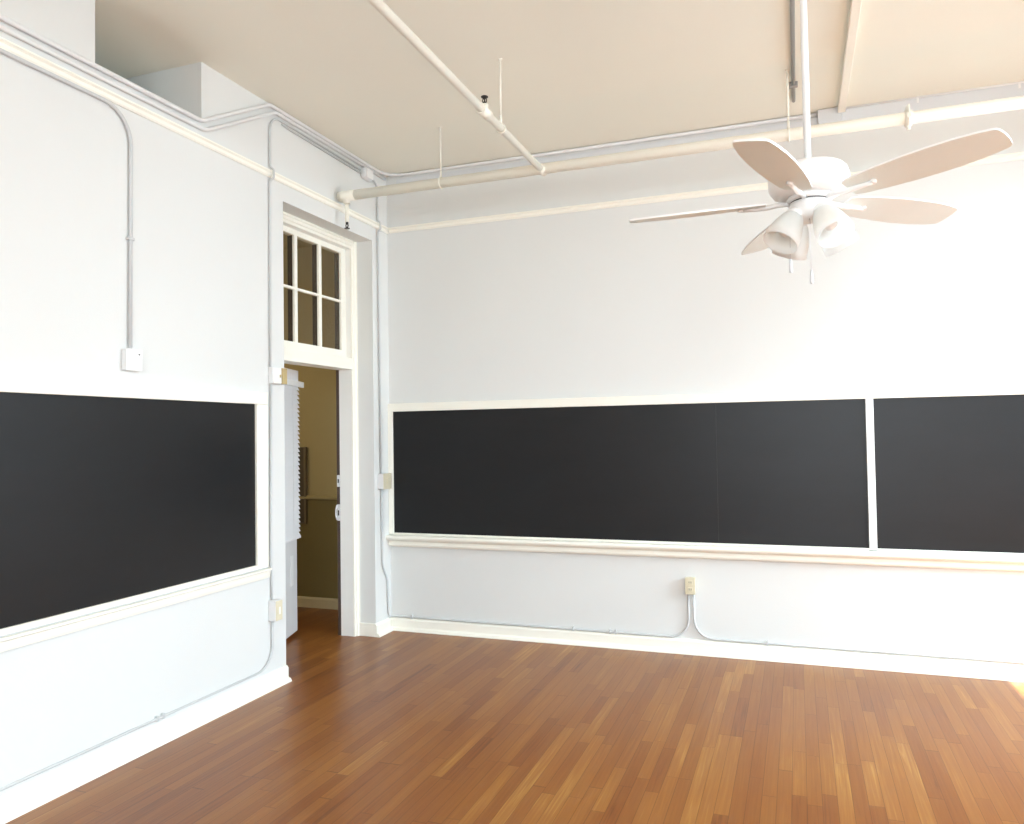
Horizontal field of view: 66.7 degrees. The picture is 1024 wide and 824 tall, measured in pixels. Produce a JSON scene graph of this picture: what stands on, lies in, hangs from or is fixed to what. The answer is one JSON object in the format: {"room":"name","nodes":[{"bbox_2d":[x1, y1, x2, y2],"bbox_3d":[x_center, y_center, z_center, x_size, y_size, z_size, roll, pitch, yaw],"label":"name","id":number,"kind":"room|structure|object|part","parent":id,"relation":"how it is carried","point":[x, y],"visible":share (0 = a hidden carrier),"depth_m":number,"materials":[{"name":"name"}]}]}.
{"room":"classroom","nodes":[
{"label":"classroom","id":0,"kind":"room"},
{"bbox_2d":[0,0,390,795],"bbox_3d":[-2.906,-0.121,2.302,0.950,3.702,8.600,-1,-2,20],"label":"wall","id":1,"kind":"structure","parent":0,"point":[200,298],"depth_m":3.92,"materials":[{"name":"paint"}]},
{"bbox_2d":[0,48,134,348],"bbox_3d":[-2.882,-0.953,1.013,0.021,1.177,5.960,-1,-2,20],"label":"conduit","id":2,"kind":"object","parent":1,"relation":"attached to","point":[129,237],"visible":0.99,"depth_m":3.77,"materials":[{"name":"metal"}]},
{"bbox_2d":[121,348,141,370],"bbox_3d":[-1.844,-0.252,3.771,0.037,0.105,0.097,-1,-2,20],"label":"junction box","id":3,"kind":"object","parent":1,"relation":"attached to","point":[131,359],"visible":1,"depth_m":3.75,"materials":[{"name":"paint"}]},
{"bbox_2d":[0,374,271,652],"bbox_3d":[-2.507,0.380,1.918,0.038,1.123,5.975,-1,-2,20],"label":"chalkboard","id":4,"kind":"object","parent":1,"relation":"attached to","point":[119,500],"visible":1,"depth_m":3.69,"materials":[{"name":"stone"}]},
{"bbox_3d":[-2.509,0.858,1.899,0.025,0.026,5.758,-1,-2,20],"label":"rail","id":5,"kind":"part","parent":4,"relation":"part of","materials":[{"name":"beige paint"}]},
{"bbox_3d":[-2.522,-0.145,1.927,0.029,0.073,5.960,-1,-2,20],"label":"rail","id":6,"kind":"part","parent":4,"relation":"part of","materials":[{"name":"beige paint"}]},
{"bbox_2d":[0,568,271,652],"bbox_3d":[-2.499,0.910,1.903,0.038,0.062,5.975,-1,-2,20],"label":"chalk tray","id":7,"kind":"object","parent":4,"relation":"on","point":[9,640],"depth_m":3.67,"materials":[{"name":"beige paint"}]},
{"bbox_3d":[-1.504,0.444,4.661,0.027,0.980,0.102,-1,-2,20],"label":"rail","id":8,"kind":"part","parent":4,"relation":"part of","materials":[{"name":"beige paint"}]},
{"bbox_2d":[0,621,273,791],"bbox_3d":[-2.665,1.342,1.443,0.021,0.288,7.016,-1,-2,20],"label":"conduit","id":9,"kind":"object","parent":1,"relation":"attached to","point":[163,715],"visible":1,"depth_m":3.79,"materials":[{"name":"metal"}]},
{"bbox_2d":[0,665,291,823],"bbox_3d":[-2.646,1.554,1.454,0.042,0.098,7.258,-1,-2,20],"label":"baseboard","id":10,"kind":"structure","parent":1,"relation":"attached to","point":[26,798],"depth_m":3.70,"materials":[{"name":"beige paint"}]},
{"bbox_2d":[0,24,385,179],"bbox_3d":[-2.465,-1.771,2.204,0.022,0.361,8.450,-1,-2,20],"label":"conduit","id":11,"kind":"object","parent":1,"relation":"attached to","point":[3,28],"visible":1,"depth_m":3.98,"materials":[{"name":"metal"}]},
{"bbox_2d":[0,36,388,233],"bbox_3d":[-2.470,-1.536,2.174,0.026,0.040,8.600,-1,-2,20],"label":"trim","id":12,"kind":"structure","parent":1,"relation":"attached to","point":[5,44],"depth_m":4.03,"materials":[{"name":"beige paint"}]},
{"bbox_2d":[270,384,272,599],"bbox_3d":[-1.473,0.486,4.752,0.013,1.314,0.024,-1,-2,20],"label":"conduit","id":13,"kind":"object","parent":1,"relation":"attached to","point":[270,384],"visible":1,"depth_m":4.75,"materials":[{"name":"metal"}]},
{"bbox_2d":[268,599,282,621],"bbox_3d":[-1.439,1.207,4.736,0.061,0.124,0.063,-1,-2,20],"label":"switch box","id":14,"kind":"object","parent":1,"relation":"attached to","point":[275,605],"visible":1,"depth_m":4.71,"materials":[{"name":"paint"}]},
{"bbox_3d":[-1.416,1.206,4.728,0.005,0.119,0.061,-1,-2,20],"label":"plate","id":15,"kind":"part","parent":14,"relation":"part of","materials":[{"name":"beige plastic"}]},
{"bbox_2d":[268,367,286,384],"bbox_3d":[-1.453,-0.223,4.823,0.045,0.101,0.128,-1,-2,20],"label":"switch box","id":16,"kind":"object","parent":1,"relation":"attached to","point":[278,376],"visible":1,"depth_m":4.79,"materials":[{"name":"paint"}]},
{"bbox_2d":[285,394,296,638],"bbox_3d":[-1.714,0.672,5.544,0.046,2.000,0.974,-1,-2,3],"label":"door","id":17,"kind":"structure","parent":1,"relation":"in","point":[291,547],"depth_m":5.87,"materials":[{"name":"paint"}]},
{"bbox_3d":[-1.667,1.203,5.890,0.005,0.227,0.056,-1,-2,3],"label":"push plate","id":18,"kind":"part","parent":17,"relation":"part of","materials":[{"name":"white metal"}]},
{"bbox_2d":[284,368,303,543],"bbox_3d":[-1.668,0.312,5.575,0.056,1.280,0.962,-1,-2,3],"label":"window blind","id":19,"kind":"object","parent":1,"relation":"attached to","point":[292,512],"visible":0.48,"depth_m":5.80,"materials":[{"name":"plastic"}]},
{"bbox_3d":[-1.650,0.942,5.535,0.022,0.018,0.853,-1,-2,3],"label":"rail","id":20,"kind":"part","parent":19,"relation":"part of","materials":[{"name":"plastic"}]},
{"bbox_3d":[-1.634,0.361,5.812,0.002,1.165,0.002,-1,-2,3],"label":"ladder cord","id":21,"kind":"part","parent":19,"relation":"part of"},
{"bbox_2d":[283,225,345,356],"bbox_3d":[-1.481,-0.845,5.534,0.059,0.840,1.005,-1,-2,20],"label":"window","id":22,"kind":"structure","parent":1,"relation":"in","point":[293,235],"depth_m":5.67,"materials":[{"name":"beige paint"}]},
{"bbox_2d":[269,118,360,366],"bbox_3d":[-1.300,-1.057,5.301,0.041,1.582,1.090,-1,-2,20],"label":"conduit","id":23,"kind":"object","parent":1,"relation":"attached to","point":[274,119],"visible":1,"depth_m":4.81,"materials":[{"name":"metal"}]},
{"bbox_2d":[281,124,360,173],"bbox_3d":[-1.301,-1.811,5.391,0.011,0.027,0.952,-1,-2,20],"label":"conduit","id":24,"kind":"object","parent":1,"relation":"attached to","point":[287,128],"visible":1,"depth_m":5.33,"materials":[{"name":"metal"}]},
{"bbox_2d":[283,211,359,636],"bbox_3d":[-1.450,0.187,5.537,0.210,3.025,1.171,-1,-2,20],"label":"door frame","id":25,"kind":"structure","parent":1,"relation":"attached to","point":[347,421],"depth_m":5.96,"materials":[{"name":"beige paint"}]},
{"bbox_3d":[-1.405,-1.297,5.516,0.040,0.060,1.007,-1,-2,20],"label":"head casing","id":26,"kind":"part","parent":25,"relation":"part of","materials":[{"name":"beige paint"}]},
{"bbox_3d":[-1.333,0.773,5.979,0.024,0.125,0.004,-1,-2,20],"label":"strike plate","id":27,"kind":"part","parent":25,"relation":"part of","materials":[{"name":"metal"}]},
{"bbox_3d":[-1.337,0.531,5.986,0.024,0.090,0.004,-1,-2,20],"label":"strike plate","id":28,"kind":"part","parent":25,"relation":"part of","materials":[{"name":"metal"}]},
{"bbox_3d":[-1.200,0.196,5.970,0.040,3.025,0.050,-1,-2,20],"label":"casing","id":29,"kind":"part","parent":25,"relation":"part of","materials":[{"name":"beige paint"}]},
{"bbox_2d":[361,167,372,181],"bbox_3d":[-1.097,-1.799,5.888,0.055,0.085,0.115,-1,-2,20],"label":"junction box","id":30,"kind":"object","parent":1,"relation":"attached to","point":[366,174],"visible":1,"depth_m":5.85,"materials":[{"name":"paint"}]},
{"bbox_2d":[359,618,392,637],"bbox_3d":[-1.046,1.659,6.002,0.177,0.098,0.214,-1,-2,20],"label":"baseboard","id":31,"kind":"structure","parent":1,"relation":"attached to","point":[383,627],"depth_m":5.92,"materials":[{"name":"beige paint"}]},
{"bbox_2d":[372,179,381,472],"bbox_3d":[-1.040,-0.671,5.976,0.036,2.290,0.137,-1,-2,20],"label":"conduit","id":32,"kind":"object","parent":1,"relation":"attached to","point":[373,180],"visible":0.91,"depth_m":6.03,"materials":[{"name":"metal"}]},
{"bbox_2d":[378,473,390,488],"bbox_3d":[-0.984,0.535,6.022,0.062,0.121,0.119,-1,-2,20],"label":"switch box","id":33,"kind":"object","parent":1,"relation":"attached to","point":[384,479],"visible":1,"depth_m":5.98,"materials":[{"name":"paint"}]},
{"bbox_3d":[-0.964,0.535,6.015,0.005,0.121,0.119,-1,-2,20],"label":"plate","id":34,"kind":"part","parent":33,"relation":"part of","materials":[{"name":"beige plastic"}]},
{"bbox_2d":[0,13,816,176],"bbox_3d":[-0.962,-1.843,1.678,3.208,0.349,8.496,-1,-2,20],"label":"conduit","id":35,"kind":"object","parent":1,"relation":"attached to","point":[3,18],"visible":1,"depth_m":5.14,"materials":[{"name":"metal"}]},
{"bbox_2d":[283,234,311,249],"bbox_3d":[-2.689,-1.566,6.119,2.498,0.100,2.550,-1,-2,20],"label":"ceiling","id":36,"kind":"structure","parent":0,"point":[300,243],"depth_m":6.94,"materials":[{"name":"paint"}]},
{"bbox_2d":[283,246,337,598],"bbox_3d":[-2.197,0.108,7.199,2.398,3.300,0.112,-1,-2,20],"label":"wall","id":37,"kind":"structure","parent":0,"point":[317,399],"depth_m":6.98,"materials":[{"name":"paint"}]},
{"bbox_2d":[298,447,307,523],"bbox_3d":[-1.906,0.660,7.013,0.125,0.687,0.034,-1,-2,20],"label":"notice board","id":38,"kind":"object","parent":37,"relation":"attached to","point":[303,475],"visible":0.52,"depth_m":6.99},
{"bbox_3d":[-1.905,0.660,7.015,0.085,0.673,0.029,-1,-2,20],"label":"panel","id":39,"kind":"part","parent":38,"relation":"part of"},
{"bbox_2d":[297,596,337,609],"bbox_3d":[-2.195,1.710,7.091,2.398,0.092,0.020,-1,-2,20],"label":"baseboard","id":40,"kind":"structure","parent":37,"relation":"attached to","point":[302,601],"depth_m":6.91,"materials":[{"name":"paint"}]},
{"bbox_2d":[298,495,336,499],"bbox_3d":[-2.208,0.776,7.120,2.398,0.037,0.038,-1,-2,20],"label":"trim","id":41,"kind":"structure","parent":37,"relation":"attached to","point":[319,497],"depth_m":6.93,"materials":[{"name":"paint"}]},
{"bbox_2d":[6,607,1023,823],"bbox_3d":[-0.706,1.628,1.641,9.150,0.100,9.350,-1,-2,20],"label":"floor","id":42,"kind":"structure","parent":0,"point":[396,727],"depth_m":3.77,"materials":[{"name":"brown wood"}]},
{"bbox_2d":[95,0,1023,172],"bbox_3d":[0.044,-2.108,1.263,7.300,0.120,9.000,-1,-2,20],"label":"ceiling","id":43,"kind":"structure","parent":0,"point":[575,73],"depth_m":4.32,"materials":[{"name":"paint"}]},
{"bbox_2d":[337,0,1023,228],"bbox_3d":[0.249,-1.756,0.868,6.020,0.613,7.815,-1,-2,20],"label":"pipe","id":44,"kind":"object","parent":43,"relation":"hanging from","point":[909,117],"visible":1,"depth_m":4.47,"materials":[{"name":"white metal"}]},
{"bbox_3d":[-0.483,-1.768,5.254,0.010,0.316,0.010,-2,-2,43],"label":"hanger rod","id":45,"kind":"part","parent":44,"relation":"part of","materials":[{"name":"beige paint"}]},
{"bbox_3d":[-0.064,-1.790,4.310,0.010,0.339,0.010,-1,-2,-2],"label":"hanger rod","id":46,"kind":"part","parent":44,"relation":"part of","materials":[{"name":"beige paint"}]},
{"bbox_3d":[1.593,-1.822,4.492,0.010,0.316,0.010,-2,-2,43],"label":"hanger rod","id":47,"kind":"part","parent":44,"relation":"part of","materials":[{"name":"beige paint"}]},
{"bbox_2d":[789,0,797,102],"bbox_3d":[0.357,-2.041,1.041,0.050,0.034,8.200,-1,-2,20],"label":"conduit","id":48,"kind":"object","parent":43,"relation":"attached to","point":[793,84],"visible":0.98,"depth_m":4.21,"materials":[{"name":"grey metal"}]},
{"bbox_2d":[629,0,1011,283],"bbox_3d":[1.028,-1.236,2.842,1.217,1.564,1.256,-1,-2,20],"label":"ceiling fan","id":49,"kind":"object","parent":43,"relation":"hanging from","point":[808,186],"visible":1,"depth_m":2.72,"materials":[{"name":"white metal"}]},
{"bbox_3d":[0.697,-0.749,2.939,0.505,0.038,0.157,-1,-2,20],"label":"blade","id":50,"kind":"part","parent":49,"relation":"part of","materials":[{"name":"beige wood"}]},
{"bbox_3d":[1.077,-0.734,3.220,0.153,0.057,0.503,-1,-2,-1],"label":"blade","id":51,"kind":"part","parent":49,"relation":"part of","materials":[{"name":"beige wood"}]},
{"bbox_3d":[0.927,-0.754,2.869,0.181,0.026,0.022,-1,-2,18],"label":"blade arm","id":52,"kind":"part","parent":49,"relation":"part of","materials":[{"name":"white metal"}]},
{"bbox_3d":[0.845,-0.789,2.494,0.154,0.047,0.503,-2,-2,36],"label":"blade","id":53,"kind":"part","parent":49,"relation":"part of","materials":[{"name":"beige wood"}]},
{"bbox_3d":[0.967,-0.645,2.776,0.138,0.153,0.136,-1,-2,20],"label":"lamp shade","id":54,"kind":"part","parent":49,"relation":"part of","materials":[{"name":"white glass"}]},
{"bbox_3d":[1.047,-0.636,2.924,0.133,0.152,0.137,-1,-2,20],"label":"lamp shade","id":55,"kind":"part","parent":49,"relation":"part of","materials":[{"name":"white glass"}]},
{"bbox_2d":[780,207,802,236],"bbox_3d":[1.006,-0.682,2.792,0.090,0.110,0.082,-1,-2,20],"label":"shade","id":56,"kind":"object","parent":49,"relation":"attached to","point":[794,213],"depth_m":2.75,"materials":[{"name":"white glass"}]},
{"bbox_3d":[0.984,-0.767,2.691,0.023,0.022,0.182,-2,-2,36],"label":"blade arm","id":57,"kind":"part","parent":49,"relation":"part of","materials":[{"name":"white metal"}]},
{"bbox_3d":[1.079,-0.771,2.820,0.156,0.026,0.157,-1,-2,20],"label":"rotor plate","id":58,"kind":"part","parent":49,"relation":"part of","materials":[{"name":"white metal"}]},
{"bbox_3d":[1.069,-0.600,2.783,0.002,0.197,0.025,-1,-2,18],"label":"pull chain","id":59,"kind":"part","parent":49,"relation":"part of","materials":[{"name":"metal"}]},
{"bbox_2d":[813,202,836,230],"bbox_3d":[1.102,-0.689,2.740,0.080,0.109,0.095,-1,-2,20],"label":"shade","id":60,"kind":"object","parent":49,"relation":"attached to","point":[819,208],"depth_m":2.71,"materials":[{"name":"white glass"}]},
{"bbox_3d":[1.116,-0.653,2.697,0.135,0.153,0.142,-1,-2,20],"label":"lamp shade","id":61,"kind":"part","parent":49,"relation":"part of","materials":[{"name":"white glass"}]},
{"bbox_3d":[1.195,-0.645,2.845,0.141,0.152,0.132,-1,-2,20],"label":"lamp shade","id":62,"kind":"part","parent":49,"relation":"part of","materials":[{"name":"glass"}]},
{"bbox_3d":[1.232,-0.760,2.868,0.181,0.025,0.023,0,-2,-18],"label":"blade arm","id":63,"kind":"part","parent":49,"relation":"part of","materials":[{"name":"white metal"}]},
{"bbox_3d":[1.173,-0.771,2.690,0.023,0.023,0.182,0,-2,-36],"label":"blade arm","id":64,"kind":"part","parent":49,"relation":"part of","materials":[{"name":"white metal"}]},
{"bbox_3d":[1.460,-0.764,2.947,0.503,0.050,0.152,0,-2,-19],"label":"blade","id":65,"kind":"part","parent":49,"relation":"part of","materials":[{"name":"beige wood"}]},
{"bbox_3d":[1.317,-0.798,2.499,0.153,0.056,0.503,0,-2,-36],"label":"blade","id":66,"kind":"part","parent":49,"relation":"part of","materials":[{"name":"beige wood"}]},
{"bbox_2d":[838,0,861,112],"bbox_3d":[0.668,-2.041,1.050,0.045,0.044,8.433,-1,-2,20],"label":"conduit","id":67,"kind":"object","parent":43,"relation":"attached to","point":[855,5],"visible":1,"depth_m":4.21,"materials":[{"name":"beige metal"}]},
{"bbox_2d":[386,109,1023,663],"bbox_3d":[1.898,-0.161,5.237,6.652,3.802,0.220,-1,-2,20],"label":"wall","id":68,"kind":"structure","parent":0,"point":[589,303],"depth_m":5.33,"materials":[{"name":"paint"}]},
{"bbox_2d":[381,489,689,636],"bbox_3d":[0.103,1.076,5.666,2.315,1.015,0.158,-1,-2,20],"label":"conduit","id":69,"kind":"object","parent":68,"relation":"attached to","point":[383,568],"visible":1,"depth_m":5.77,"materials":[{"name":"metal"}]},
{"bbox_2d":[396,119,816,183],"bbox_3d":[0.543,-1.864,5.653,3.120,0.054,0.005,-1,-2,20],"label":"conduit","id":70,"kind":"object","parent":68,"relation":"attached to","point":[812,122],"visible":0.56,"depth_m":5.58,"materials":[{"name":"metal"}]},
{"bbox_2d":[388,389,876,550],"bbox_3d":[0.668,0.408,5.544,3.496,1.030,0.027,-1,-2,20],"label":"chalkboard","id":71,"kind":"object","parent":68,"relation":"attached to","point":[779,469],"visible":1,"depth_m":5.45,"materials":[{"name":"stone"}]},
{"bbox_3d":[-0.953,0.479,6.139,0.040,0.961,0.025,-1,-2,20],"label":"rail","id":72,"kind":"part","parent":71,"relation":"part of","materials":[{"name":"beige paint"}]},
{"bbox_3d":[0.232,0.444,5.712,2.479,0.951,0.011,-1,-2,20],"label":"board panel","id":73,"kind":"part","parent":71,"relation":"part of","materials":[{"name":"stone"}]},
{"bbox_3d":[0.660,-0.075,5.558,3.496,0.064,0.027,-1,-2,20],"label":"rail","id":74,"kind":"part","parent":71,"relation":"part of","materials":[{"name":"beige paint"}]},
{"bbox_3d":[0.674,0.915,5.533,3.410,0.015,0.021,-1,-2,20],"label":"rail","id":75,"kind":"part","parent":71,"relation":"part of","materials":[{"name":"beige paint"}]},
{"bbox_3d":[1.832,0.402,5.124,0.927,0.951,0.011,-1,-2,20],"label":"board panel","id":76,"kind":"part","parent":71,"relation":"part of","materials":[{"name":"stone"}]},
{"bbox_3d":[2.287,0.395,4.950,0.046,0.961,0.025,-1,-2,20],"label":"rail","id":77,"kind":"part","parent":71,"relation":"part of","materials":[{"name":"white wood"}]},
{"bbox_2d":[685,577,695,594],"bbox_3d":[1.220,1.186,5.309,0.066,0.114,0.053,-1,-2,20],"label":"outlet box","id":78,"kind":"object","parent":68,"relation":"attached to","point":[690,582],"visible":1,"depth_m":5.29,"materials":[{"name":"beige plastic"}]},
{"bbox_2d":[386,534,1023,571],"bbox_3d":[1.729,0.942,5.114,5.758,0.094,0.079,-1,-2,20],"label":"ledge","id":79,"kind":"object","parent":68,"relation":"attached to","point":[799,555],"visible":1,"depth_m":5.21,"materials":[{"name":"beige paint"}]},
{"bbox_2d":[388,152,1023,232],"bbox_3d":[1.848,-1.518,5.155,6.023,0.040,0.026,-1,-2,20],"label":"trim","id":80,"kind":"structure","parent":68,"relation":"attached to","point":[1019,155],"depth_m":5.55,"materials":[{"name":"beige paint"}]},
{"bbox_2d":[390,617,1023,681],"bbox_3d":[1.881,1.587,5.064,6.050,0.098,0.042,-1,-2,20],"label":"baseboard","id":81,"kind":"structure","parent":68,"relation":"attached to","point":[990,670],"depth_m":5.21,"materials":[{"name":"beige paint"}]},
{"bbox_2d":[817,107,841,123],"bbox_3d":[2.069,-1.916,5.062,0.145,0.105,0.064,-1,-2,20],"label":"junction box","id":82,"kind":"object","parent":68,"relation":"attached to","point":[829,115],"visible":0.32,"depth_m":5.03,"materials":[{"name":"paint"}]},
{"bbox_2d":[693,595,1023,663],"bbox_3d":[2.908,1.357,4.702,3.560,0.312,0.021,-1,-2,20],"label":"conduit","id":83,"kind":"object","parent":68,"relation":"attached to","point":[767,643],"visible":1,"depth_m":4.97,"materials":[{"name":"metal"}]},
{"bbox_2d":[842,81,1023,120],"bbox_3d":[3.358,-1.959,4.603,2.588,0.098,0.038,-1,-2,20],"label":"conduit","id":84,"kind":"object","parent":68,"relation":"attached to","point":[1013,89],"visible":0.83,"depth_m":4.85,"materials":[{"name":"metal"}]},
{"bbox_2d":[873,384,1023,555],"bbox_3d":[3.365,0.338,4.554,2.252,1.030,0.027,-1,-2,20],"label":"chalkboard","id":85,"kind":"object","parent":68,"relation":"attached to","point":[949,460],"visible":1,"depth_m":4.80,"materials":[{"name":"stone"}]},
{"bbox_3d":[3.358,-0.145,4.568,2.252,0.064,0.027,-1,-2,20],"label":"rail","id":86,"kind":"part","parent":85,"relation":"part of","materials":[{"name":"beige paint"}]},
{"bbox_3d":[3.350,0.846,4.551,2.202,0.015,0.021,-1,-2,20],"label":"rail","id":87,"kind":"part","parent":85,"relation":"part of","materials":[{"name":"beige paint"}]}
]}

